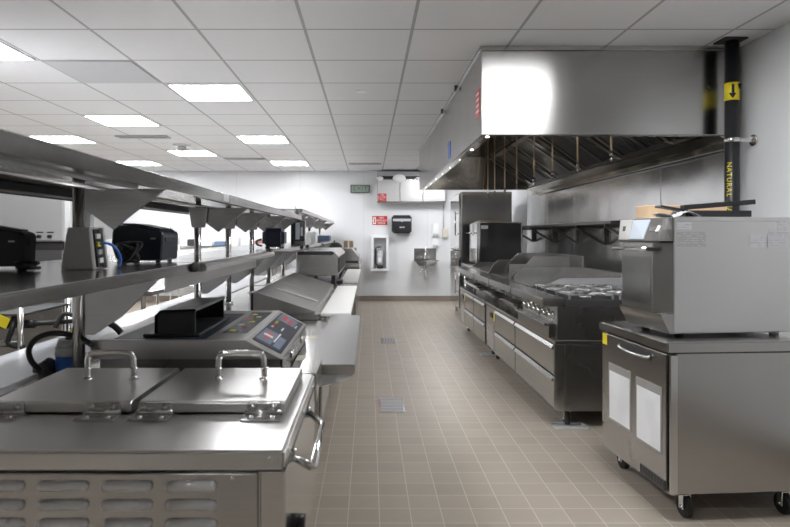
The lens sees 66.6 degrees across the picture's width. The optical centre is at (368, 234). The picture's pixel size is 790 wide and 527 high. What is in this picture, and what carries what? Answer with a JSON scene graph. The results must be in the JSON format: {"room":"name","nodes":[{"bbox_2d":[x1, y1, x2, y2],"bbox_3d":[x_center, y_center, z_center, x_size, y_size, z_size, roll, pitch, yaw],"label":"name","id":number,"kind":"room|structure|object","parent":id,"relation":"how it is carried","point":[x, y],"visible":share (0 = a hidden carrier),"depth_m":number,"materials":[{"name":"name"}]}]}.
{"room":"commercial kitchen","nodes":[
{"label":"commercial kitchen","id":0,"kind":"room"},
{"bbox_2d":[106,171,493,295],"bbox_3d":[-1.775,0.020,12.600,8.850,2.720,0.100,0,0,0],"label":"wall","id":1,"kind":"structure","parent":0,"point":[326,194],"depth_m":12.55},
{"bbox_2d":[138,296,450,300],"bbox_3d":[-1.775,1.325,12.543,8.850,0.110,0.015,0,0,0],"label":"baseboard","id":2,"kind":"structure","parent":1,"relation":"attached to","point":[148,298],"depth_m":12.54,"materials":[{"name":"brown"}]},
{"bbox_2d":[350,185,369,192],"bbox_3d":[-0.173,-0.962,12.517,0.408,0.167,0.067,0,0,0],"label":"exit sign","id":3,"kind":"object","parent":1,"relation":"attached to","point":[353,188],"visible":1,"depth_m":12.49,"materials":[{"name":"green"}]},
{"bbox_2d":[371,236,388,270],"bbox_3d":[0.238,0.377,12.480,0.364,0.732,0.140,0,0,0],"label":"fire extinguisher cabinet","id":4,"kind":"object","parent":1,"relation":"attached to","point":[383,241],"visible":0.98,"depth_m":12.41,"materials":[{"name":"metal"}]},
{"bbox_2d":[375,246,382,267],"bbox_3d":[0.226,0.457,12.450,0.160,0.468,0.134,0,0,-45],"label":"fire extinguisher","id":5,"kind":"object","parent":4,"relation":"in","point":[379,264],"visible":1,"depth_m":12.42,"materials":[{"name":"grey paint"}]},
{"bbox_2d":[372,216,389,224],"bbox_3d":[0.269,-0.303,12.545,0.378,0.188,0.010,0,0,0],"label":"safety sign","id":6,"kind":"object","parent":1,"relation":"attached to","point":[376,220],"visible":1,"depth_m":12.54,"materials":[{"name":"red"}]},
{"bbox_2d":[392,215,411,232],"bbox_3d":[0.685,-0.222,12.435,0.408,0.372,0.230,0,0,0],"label":"paper towel dispenser","id":7,"kind":"object","parent":1,"relation":"attached to","point":[400,223],"visible":1,"depth_m":12.33,"materials":[{"name":"black plastic"}]},
{"bbox_2d":[376,171,445,202],"bbox_3d":[0.867,-0.990,12.345,1.424,0.641,0.411,0,0,0],"label":"upper cabinet","id":8,"kind":"object","parent":1,"relation":"attached to","point":[398,186],"visible":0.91,"depth_m":12.28,"materials":[{"name":"metal"}]},
{"bbox_2d":[378,194,385,200],"bbox_3d":[0.282,-0.769,12.259,0.167,0.157,0.010,0,0,0],"label":"safety sign","id":9,"kind":"object","parent":8,"relation":"attached to","point":[381,197],"visible":1,"depth_m":12.26,"materials":[{"name":"red"}]},
{"bbox_2d":[414,248,435,259],"bbox_3d":[1.182,0.395,12.540,0.460,0.234,0.020,0,0,0],"label":"backsplash","id":10,"kind":"structure","parent":1,"relation":"attached to","point":[418,252],"depth_m":12.53,"materials":[{"name":"metal"}]},
{"bbox_2d":[413,246,438,280],"bbox_3d":[1.182,0.587,12.370,0.520,0.726,0.361,0,0,0],"label":"sink","id":11,"kind":"object","parent":1,"relation":"attached to","point":[426,257],"visible":1,"depth_m":12.53,"materials":[{"name":"metal"}]},
{"bbox_2d":[421,246,429,259],"bbox_3d":[1.182,0.368,12.415,0.220,0.289,0.190,0,0,0],"label":"faucet","id":12,"kind":"object","parent":11,"relation":"on","point":[425,252],"depth_m":12.53,"materials":[{"name":"metal"}]},
{"bbox_2d":[413,260,438,265],"bbox_3d":[1.182,0.573,12.360,0.520,0.120,0.340,0,0,0],"label":"basin","id":13,"kind":"object","parent":11,"relation":"in","point":[419,262],"depth_m":12.22,"materials":[{"name":"metal"}]},
{"bbox_2d":[432,223,438,236],"bbox_3d":[1.393,-0.099,12.490,0.130,0.282,0.120,0,0,0],"label":"soap dispenser","id":14,"kind":"object","parent":1,"relation":"attached to","point":[435,226],"visible":1,"depth_m":12.45,"materials":[{"name":"white plastic"}]},
{"bbox_2d":[442,203,447,237],"bbox_3d":[1.592,-0.308,12.515,0.121,0.722,0.070,0,0,0],"label":"station","id":15,"kind":"object","parent":1,"relation":"attached to","point":[444,230],"visible":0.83,"depth_m":12.48,"materials":[{"name":"beige"}]},
{"bbox_2d":[0,0,789,170],"bbox_3d":[-1.775,-1.390,4.275,8.850,0.100,16.550,0,0,0],"label":"ceiling","id":16,"kind":"structure","parent":0,"point":[302,64],"depth_m":4.48,"materials":[{"name":"tile"}]},
{"bbox_2d":[0,41,35,60],"bbox_3d":[-2.865,-1.333,4.255,0.660,0.011,0.650,0,0,0],"label":"recessed light","id":17,"kind":"object","parent":16,"relation":"in","point":[7,53],"visible":1,"depth_m":4.43,"materials":[{"name":"white plastic"}]},
{"bbox_2d":[0,44,30,59],"bbox_3d":[-2.865,-1.335,4.255,0.620,0.007,0.610,0,0,0],"label":"diffuser","id":18,"kind":"object","parent":17,"relation":"attached to","point":[7,52],"depth_m":4.43,"materials":[{"name":"white"}]},
{"bbox_2d":[27,135,97,143],"bbox_3d":[-4.265,-1.333,8.395,0.660,0.011,0.650,0,0,0],"label":"recessed light","id":19,"kind":"object","parent":16,"relation":"in","point":[55,139],"visible":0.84,"depth_m":8.37,"materials":[{"name":"white plastic"}]},
{"bbox_2d":[30,136,92,142],"bbox_3d":[-4.265,-1.335,8.395,0.620,0.007,0.610,0,0,0],"label":"diffuser","id":20,"kind":"object","parent":19,"relation":"attached to","point":[51,139],"depth_m":8.37,"materials":[{"name":"white"}]},
{"bbox_2d":[43,61,159,82],"bbox_3d":[-2.165,-1.337,4.945,0.676,0.005,0.666,0,0,0],"label":"access panel","id":21,"kind":"object","parent":16,"relation":"attached to","point":[83,71],"visible":1,"depth_m":4.90,"materials":[{"name":"grey paint"}]},
{"bbox_2d":[82,115,160,125],"bbox_3d":[-2.865,-1.333,7.015,0.660,0.011,0.650,0,0,0],"label":"recessed light","id":22,"kind":"object","parent":16,"relation":"in","point":[107,120],"visible":1,"depth_m":6.98,"materials":[{"name":"white plastic"}]},
{"bbox_2d":[115,161,162,165],"bbox_3d":[-4.265,-1.333,11.155,0.660,0.011,0.650,0,0,0],"label":"recessed light","id":23,"kind":"object","parent":16,"relation":"in","point":[130,163],"visible":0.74,"depth_m":11.18,"materials":[{"name":"white plastic"}]},
{"bbox_2d":[120,162,158,164],"bbox_3d":[-4.265,-1.335,11.155,0.620,0.007,0.610,0,0,0],"label":"diffuser","id":24,"kind":"object","parent":23,"relation":"attached to","point":[126,163],"depth_m":11.18,"materials":[{"name":"white"}]},
{"bbox_2d":[115,135,170,138],"bbox_3d":[-3.065,-1.329,8.155,0.700,0.019,0.170,0,0,0],"label":"ceiling vent","id":25,"kind":"object","parent":16,"relation":"in","point":[117,136],"visible":1,"depth_m":8.13,"materials":[{"name":"grey"}]},
{"bbox_2d":[173,143,190,151],"bbox_3d":[-2.766,-1.287,8.900,0.260,0.104,0.260,0,0,0],"label":"smoke detector","id":26,"kind":"object","parent":16,"relation":"attached to","point":[181,147],"visible":1,"depth_m":8.85,"materials":[{"name":"white plastic"}]},
{"bbox_2d":[166,150,217,155],"bbox_3d":[-2.865,-1.333,9.775,0.660,0.011,0.650,0,0,0],"label":"recessed light","id":27,"kind":"object","parent":16,"relation":"in","point":[176,152],"visible":1,"depth_m":9.80,"materials":[{"name":"white plastic"}]},
{"bbox_2d":[166,84,253,100],"bbox_3d":[-1.465,-1.333,5.635,0.660,0.011,0.650,0,0,0],"label":"recessed light","id":28,"kind":"object","parent":16,"relation":"in","point":[190,92],"visible":1,"depth_m":5.61,"materials":[{"name":"white plastic"}]},
{"bbox_2d":[224,158,265,159],"bbox_3d":[-2.165,-1.329,10.505,0.700,0.019,0.170,0,0,0],"label":"ceiling vent","id":29,"kind":"object","parent":16,"relation":"in","point":[224,158],"visible":1,"depth_m":10.49,"materials":[{"name":"grey"}]},
{"bbox_2d":[235,135,289,143],"bbox_3d":[-1.465,-1.333,8.395,0.660,0.011,0.650,0,0,0],"label":"recessed light","id":30,"kind":"object","parent":16,"relation":"in","point":[247,139],"visible":1,"depth_m":8.37,"materials":[{"name":"white plastic"}]},
{"bbox_2d":[269,161,308,165],"bbox_3d":[-1.465,-1.333,11.155,0.660,0.011,0.650,0,0,0],"label":"recessed light","id":31,"kind":"object","parent":16,"relation":"in","point":[276,163],"visible":1,"depth_m":11.18,"materials":[{"name":"white plastic"}]},
{"bbox_2d":[272,162,306,164],"bbox_3d":[-1.465,-1.335,11.155,0.620,0.007,0.610,0,0,0],"label":"diffuser","id":32,"kind":"object","parent":31,"relation":"attached to","point":[274,163],"depth_m":11.18,"materials":[{"name":"white"}]},
{"bbox_2d":[349,163,381,164],"bbox_3d":[-0.060,-1.329,11.195,0.610,0.019,0.170,0,0,0],"label":"ceiling vent","id":33,"kind":"object","parent":16,"relation":"in","point":[349,163],"visible":1,"depth_m":11.18,"materials":[{"name":"grey"}]},
{"bbox_2d":[419,46,723,198],"bbox_3d":[1.685,-0.949,6.844,1.830,0.778,5.212,0,0,0],"label":"exhaust hood","id":34,"kind":"object","parent":16,"relation":"hanging from","point":[535,119],"visible":0.98,"depth_m":4.25,"materials":[{"name":"metal"}]},
{"bbox_2d":[123,301,789,526],"bbox_3d":[-1.775,1.430,4.275,8.850,0.100,16.550,0,0,0],"label":"floor","id":35,"kind":"structure","parent":0,"point":[474,444],"depth_m":3.79,"materials":[{"name":"tile"}]},
{"bbox_2d":[0,298,71,389],"bbox_3d":[-2.123,0.855,3.341,1.283,1.050,0.545,0,0,0],"label":"rack","id":36,"kind":"object","parent":35,"relation":"on","point":[16,321],"visible":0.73,"depth_m":3.11,"materials":[{"name":"metal"}]},
{"bbox_2d":[0,193,112,396],"bbox_3d":[-2.800,0.455,4.388,1.800,1.850,0.825,0,0,0],"label":"machine","id":37,"kind":"object","parent":35,"relation":"on","point":[49,220],"visible":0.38,"depth_m":4.00,"materials":[{"name":"silver metal"}]},
{"bbox_2d":[0,193,112,241],"bbox_3d":[-2.865,-0.212,4.400,1.670,0.515,0.800,0,0,0],"label":"hood","id":38,"kind":"object","parent":37,"relation":"attached to","point":[42,217],"depth_m":4.00,"materials":[{"name":"silver metal"}]},
{"bbox_2d":[141,278,163,309],"bbox_3d":[-2.575,0.930,7.150,1.450,0.900,4.100,0,0,0],"label":"worktable","id":39,"kind":"object","parent":35,"relation":"on","point":[157,288],"visible":0.13,"depth_m":5.31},
{"bbox_2d":[143,278,163,295],"bbox_3d":[-2.575,0.500,7.150,1.450,0.040,4.100,0,0,0],"label":"countertop","id":40,"kind":"structure","parent":39,"relation":"on","point":[158,288],"depth_m":5.38,"materials":[{"name":"metal"}]},
{"bbox_2d":[0,350,324,526],"bbox_3d":[-0.548,0.857,1.594,0.863,1.046,0.712,0,0,0],"label":"appliance","id":41,"kind":"object","parent":35,"relation":"on","point":[86,446],"visible":1,"depth_m":1.31,"materials":[{"name":"metal"}]},
{"bbox_2d":[170,223,276,299],"bbox_3d":[-2.675,0.580,11.150,1.878,1.600,0.528,0,0,0],"label":"rack","id":42,"kind":"object","parent":35,"relation":"on","point":[179,246],"visible":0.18,"depth_m":11.32,"materials":[{"name":"metal"}]},
{"bbox_2d":[201,236,215,245],"bbox_3d":[-2.975,0.109,11.150,0.200,0.180,0.340,0,0,0],"label":"box","id":43,"kind":"object","parent":42,"relation":"on","point":[205,240],"visible":0.89,"depth_m":10.98,"materials":[{"name":"white paint"}]},
{"bbox_2d":[214,241,225,245],"bbox_3d":[-2.730,0.159,11.150,0.200,0.080,0.340,0,0,0],"label":"box","id":44,"kind":"object","parent":42,"relation":"on","point":[216,243],"visible":0.76,"depth_m":10.99,"materials":[{"name":"blue"}]},
{"bbox_2d":[231,235,240,245],"bbox_3d":[-2.485,0.099,11.150,0.200,0.200,0.340,0,0,0],"label":"box","id":45,"kind":"object","parent":42,"relation":"on","point":[235,239],"visible":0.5,"depth_m":10.98,"materials":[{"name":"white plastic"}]},
{"bbox_2d":[241,233,254,244],"bbox_3d":[-2.240,0.079,11.150,0.200,0.240,0.340,0,0,0],"label":"box","id":46,"kind":"object","parent":42,"relation":"on","point":[244,236],"visible":0.45,"depth_m":10.98,"materials":[{"name":"cardboard"}]},
{"bbox_2d":[91,315,359,401],"bbox_3d":[-0.585,0.917,2.785,1.070,0.925,1.630,0,0,0],"label":"prep table","id":47,"kind":"object","parent":35,"relation":"on","point":[328,352],"visible":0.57,"depth_m":2.52,"materials":[{"name":"metal"}]},
{"bbox_2d":[32,337,71,379],"bbox_3d":[-1.103,0.440,2.107,0.134,0.152,0.079,0,0,-15],"label":"plug","id":48,"kind":"object","parent":47,"relation":"on","point":[62,353],"visible":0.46,"depth_m":2.09,"materials":[{"name":"blue"}]},
{"bbox_2d":[90,311,305,371],"bbox_3d":[-0.637,0.439,2.510,0.675,0.149,0.820,0,0,0],"label":"appliance","id":49,"kind":"object","parent":47,"relation":"on","point":[279,335],"visible":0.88,"depth_m":2.12,"materials":[{"name":"metal"}]},
{"bbox_2d":[143,297,229,336],"bbox_3d":[-0.708,0.317,2.385,0.205,0.100,0.470,0,0,0],"label":"cover","id":50,"kind":"object","parent":49,"relation":"on","point":[194,317],"visible":1,"depth_m":2.17,"materials":[{"name":"black plastic"}]},
{"bbox_2d":[91,321,327,367],"bbox_3d":[-0.678,0.531,2.785,0.884,0.035,1.630,0,0,0],"label":"countertop","id":51,"kind":"structure","parent":47,"relation":"on","point":[313,328],"depth_m":2.87,"materials":[{"name":"metal"}]},
{"bbox_2d":[310,315,359,374],"bbox_3d":[-0.139,0.499,2.910,0.178,0.038,1.380,0,0,0],"label":"shelf","id":52,"kind":"object","parent":47,"relation":"attached to","point":[336,345],"depth_m":2.61,"materials":[{"name":"metal"}]},
{"bbox_2d":[177,247,286,270],"bbox_3d":[-3.400,0.800,12.165,3.600,1.160,0.730,0,0,0],"label":"countertop","id":53,"kind":"structure","parent":35,"relation":"on","point":[181,248],"depth_m":12.49,"materials":[{"name":"metal"}]},
{"bbox_2d":[224,272,335,418],"bbox_3d":[-0.618,0.864,4.650,1.005,1.032,2.060,0,0,0],"label":"refrigerator","id":54,"kind":"object","parent":35,"relation":"on","point":[301,297],"visible":0.24,"depth_m":4.03,"materials":[{"name":"metal"}]},
{"bbox_2d":[0,128,303,367],"bbox_3d":[-1.032,0.137,3.381,0.736,0.679,5.862,0,0,0],"label":"overshelf","id":55,"kind":"object","parent":54,"relation":"on","point":[112,192],"visible":0.91,"depth_m":2.03,"materials":[{"name":"metal"}]},
{"bbox_2d":[0,225,40,270],"bbox_3d":[-1.179,0.037,1.964,0.378,0.148,0.162,0,0,23],"label":"printer","id":56,"kind":"object","parent":55,"relation":"on","point":[17,245],"visible":1,"depth_m":1.95,"materials":[{"name":"black plastic"}]},
{"bbox_2d":[26,330,94,372],"bbox_3d":[-1.034,0.397,2.034,0.258,0.146,0.056,0,0,12],"label":"power cable","id":57,"kind":"object","parent":55,"relation":"attached to","point":[29,356],"visible":0.96,"depth_m":2.03,"materials":[{"name":"black rubber"}]},
{"bbox_2d":[0,155,138,187],"bbox_3d":[-0.782,-0.165,1.250,0.035,0.020,1.500,0,0,0],"label":"light","id":58,"kind":"object","parent":55,"relation":"attached to","point":[3,159],"depth_m":1.50,"materials":[{"name":"grey paint"}]},
{"bbox_2d":[61,227,108,269],"bbox_3d":[-0.923,0.043,1.964,0.122,0.136,0.097,0,0,0],"label":"box","id":59,"kind":"object","parent":55,"relation":"on","point":[83,250],"visible":1,"depth_m":1.92,"materials":[{"name":"grey plastic"}]},
{"bbox_2d":[99,242,121,266],"bbox_3d":[-0.849,0.064,1.975,0.017,0.084,0.077,0,0,43],"label":"cable","id":60,"kind":"object","parent":59,"relation":"attached to","point":[100,243],"visible":1,"depth_m":1.98,"materials":[{"name":"blue plastic"}]},
{"bbox_2d":[65,322,122,339],"bbox_3d":[-0.964,0.333,2.092,0.228,0.096,0.064,0,0,19],"label":"power cable","id":61,"kind":"object","parent":55,"relation":"attached to","point":[114,326],"visible":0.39,"depth_m":2.07,"materials":[{"name":"black rubber"}]},
{"bbox_2d":[0,263,191,312],"bbox_3d":[-1.050,0.130,1.440,0.700,0.036,1.980,0,0,0],"label":"shelf","id":62,"kind":"object","parent":55,"relation":"attached to","point":[50,283],"depth_m":1.62,"materials":[{"name":"metal"}]},
{"bbox_2d":[112,223,177,263],"bbox_3d":[-0.925,0.033,2.423,0.210,0.159,0.355,0,0,0],"label":"printer","id":63,"kind":"object","parent":55,"relation":"on","point":[136,242],"visible":0.94,"depth_m":2.40,"materials":[{"name":"black plastic"}]},
{"bbox_2d":[0,128,301,219],"bbox_3d":[-1.050,-0.180,3.375,0.700,0.045,5.850,0,0,0],"label":"shelf","id":64,"kind":"object","parent":55,"relation":"attached to","point":[29,166],"depth_m":1.98,"materials":[{"name":"metal"}]},
{"bbox_2d":[39,251,268,270],"bbox_3d":[-1.050,0.130,3.360,0.700,0.036,1.820,0,0,0],"label":"shelf","id":65,"kind":"object","parent":55,"relation":"attached to","point":[201,257],"depth_m":3.13,"materials":[{"name":"metal"}]},
{"bbox_2d":[177,246,300,254],"bbox_3d":[-1.050,0.130,5.295,0.700,0.036,2.010,0,0,0],"label":"shelf","id":66,"kind":"object","parent":55,"relation":"attached to","point":[287,249],"depth_m":4.98,"materials":[{"name":"metal"}]},
{"bbox_2d":[255,228,286,247],"bbox_3d":[-0.828,0.027,5.100,0.246,0.168,0.200,0,0,0],"label":"printer","id":67,"kind":"object","parent":55,"relation":"on","point":[272,237],"visible":0.94,"depth_m":5.02,"materials":[{"name":"black plastic"}]},
{"bbox_2d":[291,220,305,245],"bbox_3d":[-0.718,-0.022,6.154,0.145,0.265,0.132,0,0,0],"label":"screen","id":68,"kind":"object","parent":55,"relation":"on","point":[298,228],"visible":0.89,"depth_m":6.10,"materials":[{"name":"metal"}]},
{"bbox_2d":[224,286,335,319],"bbox_3d":[-0.715,0.497,4.650,0.810,0.035,2.060,0,0,0],"label":"countertop","id":69,"kind":"structure","parent":54,"relation":"on","point":[241,299],"depth_m":4.20,"materials":[{"name":"metal"}]},
{"bbox_2d":[321,286,356,316],"bbox_3d":[-0.199,0.485,4.630,0.182,0.020,1.980,0,0,0],"label":"cutting board","id":70,"kind":"object","parent":54,"relation":"on","point":[341,301],"visible":0.9,"depth_m":4.22,"materials":[{"name":"white"}]},
{"bbox_2d":[254,248,357,287],"bbox_3d":[-0.618,0.767,7.060,1.005,1.225,2.680,0,0,0],"label":"refrigerator","id":71,"kind":"object","parent":35,"relation":"on","point":[327,265],"visible":0.21,"depth_m":5.75,"materials":[{"name":"metal"}]},
{"bbox_2d":[0,276,270,394],"bbox_3d":[-1.283,0.497,4.150,0.324,0.045,5.700,0,0,0],"label":"counter ledge","id":72,"kind":"object","parent":71,"relation":"attached to","point":[16,371],"visible":0.3,"depth_m":2.51,"materials":[{"name":"grey"}]},
{"bbox_2d":[254,269,345,286],"bbox_3d":[-0.715,0.497,7.060,0.810,0.035,2.680,0,0,0],"label":"countertop","id":73,"kind":"structure","parent":71,"relation":"on","point":[277,277],"depth_m":6.78,"materials":[{"name":"metal"}]},
{"bbox_2d":[297,248,345,275],"bbox_3d":[-0.485,0.273,6.571,0.410,0.235,1.658,0,0,0],"label":"hood","id":74,"kind":"object","parent":71,"relation":"attached to","point":[311,261],"depth_m":5.75,"materials":[{"name":"metal"}]},
{"bbox_2d":[342,269,360,282],"bbox_3d":[-0.199,0.485,7.250,0.182,0.020,2.200,0,0,0],"label":"cutting board","id":75,"kind":"object","parent":71,"relation":"on","point":[351,275],"visible":0.84,"depth_m":6.87,"materials":[{"name":"white"}]},
{"bbox_2d":[291,258,361,314],"bbox_3d":[-0.625,0.930,10.380,0.990,0.900,3.840,0,0,0],"label":"prep table","id":76,"kind":"object","parent":35,"relation":"on","point":[356,300],"depth_m":9.00,"materials":[{"name":"metal"}]},
{"bbox_2d":[237,206,334,276],"bbox_3d":[-1.036,0.078,9.311,0.728,0.796,5.902,0,0,0],"label":"overshelf","id":77,"kind":"object","parent":76,"relation":"on","point":[312,219],"visible":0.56,"depth_m":8.28,"materials":[{"name":"metal"}]},
{"bbox_2d":[237,245,306,248],"bbox_3d":[-1.050,0.130,6.610,0.700,0.036,0.500,0,0,0],"label":"shelf","id":78,"kind":"object","parent":77,"relation":"attached to","point":[305,247],"depth_m":6.40,"materials":[{"name":"metal"}]},
{"bbox_2d":[254,243,317,244],"bbox_3d":[-1.050,0.130,7.740,0.700,0.036,1.720,0,0,0],"label":"shelf","id":79,"kind":"object","parent":77,"relation":"attached to","point":[286,243],"depth_m":7.31,"materials":[{"name":"metal"}]},
{"bbox_2d":[280,209,333,222],"bbox_3d":[-1.050,-0.258,9.305,0.700,0.045,5.890,0,0,0],"label":"shelf","id":80,"kind":"object","parent":77,"relation":"attached to","point":[307,215],"depth_m":8.05,"materials":[{"name":"metal"}]},
{"bbox_2d":[287,240,333,244],"bbox_3d":[-1.050,0.130,10.435,0.700,0.036,3.630,0,0,0],"label":"shelf","id":81,"kind":"object","parent":77,"relation":"attached to","point":[322,242],"depth_m":10.34,"materials":[{"name":"metal"}]},
{"bbox_2d":[307,232,316,241],"bbox_3d":[-0.865,0.030,9.150,0.130,0.161,0.300,0,0,0],"label":"box","id":82,"kind":"object","parent":77,"relation":"on","point":[313,235],"visible":0.69,"depth_m":9.00,"materials":[{"name":"white paint"}]},
{"bbox_2d":[318,236,330,240],"bbox_3d":[-0.825,0.060,11.250,0.210,0.101,0.500,0,0,0],"label":"storage bin","id":83,"kind":"object","parent":77,"relation":"on","point":[320,238],"visible":0.97,"depth_m":11.00,"materials":[{"name":"blue"}]},
{"bbox_2d":[291,258,361,270],"bbox_3d":[-0.625,0.497,10.380,0.990,0.035,3.840,0,0,0],"label":"countertop","id":84,"kind":"structure","parent":76,"relation":"on","point":[360,258],"depth_m":8.60,"materials":[{"name":"metal"}]},
{"bbox_2d":[343,247,361,267],"bbox_3d":[-0.310,0.337,9.140,0.420,0.283,1.120,0,0,0],"label":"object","id":85,"kind":"object","parent":76,"relation":"on","point":[352,256],"visible":0.58,"depth_m":8.75,"materials":[{"name":"metal"}]},
{"bbox_2d":[343,247,359,260],"bbox_3d":[-0.315,0.287,9.225,0.369,0.184,0.950,0,0,0],"label":"hood","id":86,"kind":"object","parent":85,"relation":"attached to","point":[351,254],"depth_m":8.75,"materials":[{"name":"metal"}]},
{"bbox_3d":[-0.435,0.344,10.075,0.470,0.268,0.650,0,0,0],"label":"stand","id":87,"kind":"object","parent":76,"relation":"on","visible":0},
{"bbox_2d":[328,242,342,247],"bbox_3d":[-0.550,0.165,10.000,0.240,0.089,0.200,0,0,0],"label":"domed lid","id":88,"kind":"object","parent":87,"relation":"on","point":[334,244],"visible":1,"depth_m":9.93,"materials":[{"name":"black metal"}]},
{"bbox_2d":[381,338,395,343],"bbox_3d":[0.253,1.377,7.810,0.185,0.005,0.380,0,0,0],"label":"floor drain","id":89,"kind":"object","parent":35,"relation":"on","point":[383,340],"visible":1,"depth_m":7.76,"materials":[{"name":"metal"}]},
{"bbox_2d":[379,397,405,412],"bbox_3d":[0.188,1.377,4.870,0.205,0.005,0.420,0,0,0],"label":"floor drain","id":90,"kind":"object","parent":35,"relation":"on","point":[386,404],"visible":1,"depth_m":4.85,"materials":[{"name":"metal"}]},
{"bbox_2d":[461,263,473,286],"bbox_3d":[1.925,0.915,9.230,0.850,0.930,0.940,0,0,0],"label":"stand","id":91,"kind":"object","parent":35,"relation":"on","point":[462,264],"visible":0.11,"depth_m":9.47,"materials":[{"name":"metal"}]},
{"bbox_2d":[466,222,522,263],"bbox_3d":[1.900,0.128,9.168,0.744,0.645,0.665,0,0,0],"label":"countertop oven","id":92,"kind":"object","parent":91,"relation":"on","point":[489,241],"visible":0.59,"depth_m":8.85,"materials":[{"name":"black metal"}]},
{"bbox_2d":[460,287,501,353],"bbox_3d":[1.762,1.065,7.773,0.896,0.630,1.894,0,0,0],"label":"refrigerated chef base","id":93,"kind":"object","parent":35,"relation":"on","point":[472,300],"visible":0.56,"depth_m":7.57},
{"bbox_2d":[456,260,509,290],"bbox_3d":[1.744,0.518,7.774,1.013,0.456,1.447,0,0,0],"label":"griddle","id":94,"kind":"object","parent":93,"relation":"on","point":[500,266],"visible":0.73,"depth_m":7.45,"materials":[{"name":"metal"}]},
{"bbox_2d":[464,280,494,290],"bbox_3d":[1.403,0.640,7.650,0.225,0.050,1.000,0,0,0],"label":"drip tray","id":95,"kind":"object","parent":94,"relation":"on","point":[472,283],"depth_m":7.35,"materials":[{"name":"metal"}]},
{"bbox_2d":[451,192,511,310],"bbox_3d":[1.909,0.330,10.475,0.942,2.100,1.050,0,0,0],"label":"cooler","id":96,"kind":"object","parent":35,"relation":"on","point":[467,208],"visible":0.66,"depth_m":9.95,"materials":[{"name":"metal"}]},
{"bbox_2d":[485,301,602,424],"bbox_3d":[1.762,1.065,5.533,0.896,0.630,2.534,0,0,0],"label":"refrigerated chef base","id":97,"kind":"object","parent":35,"relation":"on","point":[567,374],"visible":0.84,"depth_m":4.39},
{"bbox_2d":[474,253,583,299],"bbox_3d":[1.744,0.478,6.609,1.013,0.536,0.857,0,0,0],"label":"griddle","id":98,"kind":"object","parent":97,"relation":"on","point":[520,260],"visible":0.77,"depth_m":6.29,"materials":[{"name":"metal"}]},
{"bbox_2d":[484,290,511,298],"bbox_3d":[1.403,0.640,6.485,0.225,0.050,0.410,0,0,0],"label":"drip tray","id":99,"kind":"object","parent":98,"relation":"on","point":[496,294],"depth_m":6.29,"materials":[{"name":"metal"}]},
{"bbox_2d":[489,267,621,308],"bbox_3d":[1.744,0.538,5.696,1.013,0.416,0.942,0,0,0],"label":"griddle","id":100,"kind":"object","parent":97,"relation":"on","point":[526,276],"visible":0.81,"depth_m":6.01,"materials":[{"name":"metal"}]},
{"bbox_2d":[502,298,522,308],"bbox_3d":[1.403,0.640,5.572,0.225,0.050,0.495,0,0,0],"label":"drip tray","id":101,"kind":"object","parent":100,"relation":"on","point":[515,303],"depth_m":5.53,"materials":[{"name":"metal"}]},
{"bbox_2d":[511,278,625,339],"bbox_3d":[1.744,0.560,4.741,1.013,0.371,0.952,0,0,0],"label":"range","id":102,"kind":"object","parent":97,"relation":"on","point":[563,308],"visible":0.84,"depth_m":4.32,"materials":[{"name":"metal"}]},
{"bbox_2d":[551,422,588,429],"bbox_3d":[1.445,1.371,4.309,0.230,0.018,0.137,0,0,0],"label":"floor drain","id":103,"kind":"object","parent":35,"relation":"on","point":[557,425],"visible":0.98,"depth_m":4.31,"materials":[{"name":"grey metal"}]},
{"bbox_2d":[599,321,789,516],"bbox_3d":[1.835,0.947,3.264,0.899,0.866,0.729,0,0,-4],"label":"cabinet","id":104,"kind":"object","parent":35,"relation":"on","point":[694,413],"visible":1,"depth_m":2.92,"materials":[{"name":"metal"}]},
{"bbox_2d":[612,199,789,336],"bbox_3d":[1.745,0.163,3.219,0.785,0.701,0.406,0,0,-6],"label":"speed oven","id":105,"kind":"object","parent":104,"relation":"on","point":[681,276],"depth_m":3.04,"materials":[{"name":"metal"}]},
{"bbox_2d":[652,211,701,216],"bbox_3d":[1.600,-0.109,3.120,0.200,0.031,0.120,0,0,-6],"label":"peel","id":106,"kind":"object","parent":105,"relation":"on","point":[673,214],"visible":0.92,"depth_m":3.10,"materials":[{"name":"silver metal"}]},
{"bbox_2d":[655,205,684,211],"bbox_3d":[1.585,-0.138,3.140,0.149,0.035,0.060,0,0,-6],"label":"scraper","id":107,"kind":"object","parent":106,"relation":"on","point":[656,206],"visible":0.78,"depth_m":3.11,"materials":[{"name":"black metal"}]},
{"bbox_2d":[636,205,726,217],"bbox_3d":[1.772,-0.130,3.405,0.455,0.071,0.140,0,0,-4],"label":"cardboard box","id":108,"kind":"object","parent":105,"relation":"on","point":[646,211],"visible":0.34,"depth_m":3.34,"materials":[{"name":"beige"}]},
{"bbox_2d":[495,22,789,252],"bbox_3d":[2.700,0.020,4.275,0.100,2.720,16.550,0,0,0],"label":"wall","id":109,"kind":"structure","parent":0,"point":[765,60],"depth_m":4.00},
{"bbox_2d":[527,150,723,272],"bbox_3d":[2.643,0.225,7.127,0.011,2.070,5.694,0,0,0],"label":"cladding","id":110,"kind":"object","parent":109,"relation":"attached to","point":[699,179],"visible":0.12,"depth_m":6.46,"materials":[{"name":"metal"}]},
{"bbox_2d":[522,221,619,244],"bbox_3d":[2.449,-0.013,7.700,0.378,0.245,4.200,0,0,0],"label":"wall shelf","id":111,"kind":"object","parent":110,"relation":"attached to","point":[605,225],"visible":0.77,"depth_m":6.81,"materials":[{"name":"metal"}]},
{"bbox_2d":[713,37,757,209],"bbox_3d":[2.527,0.011,4.120,0.244,2.699,0.140,0,0,0],"label":"gas pipe","id":112,"kind":"object","parent":109,"relation":"attached to","point":[732,139],"visible":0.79,"depth_m":4.08,"materials":[{"name":"black metal"}]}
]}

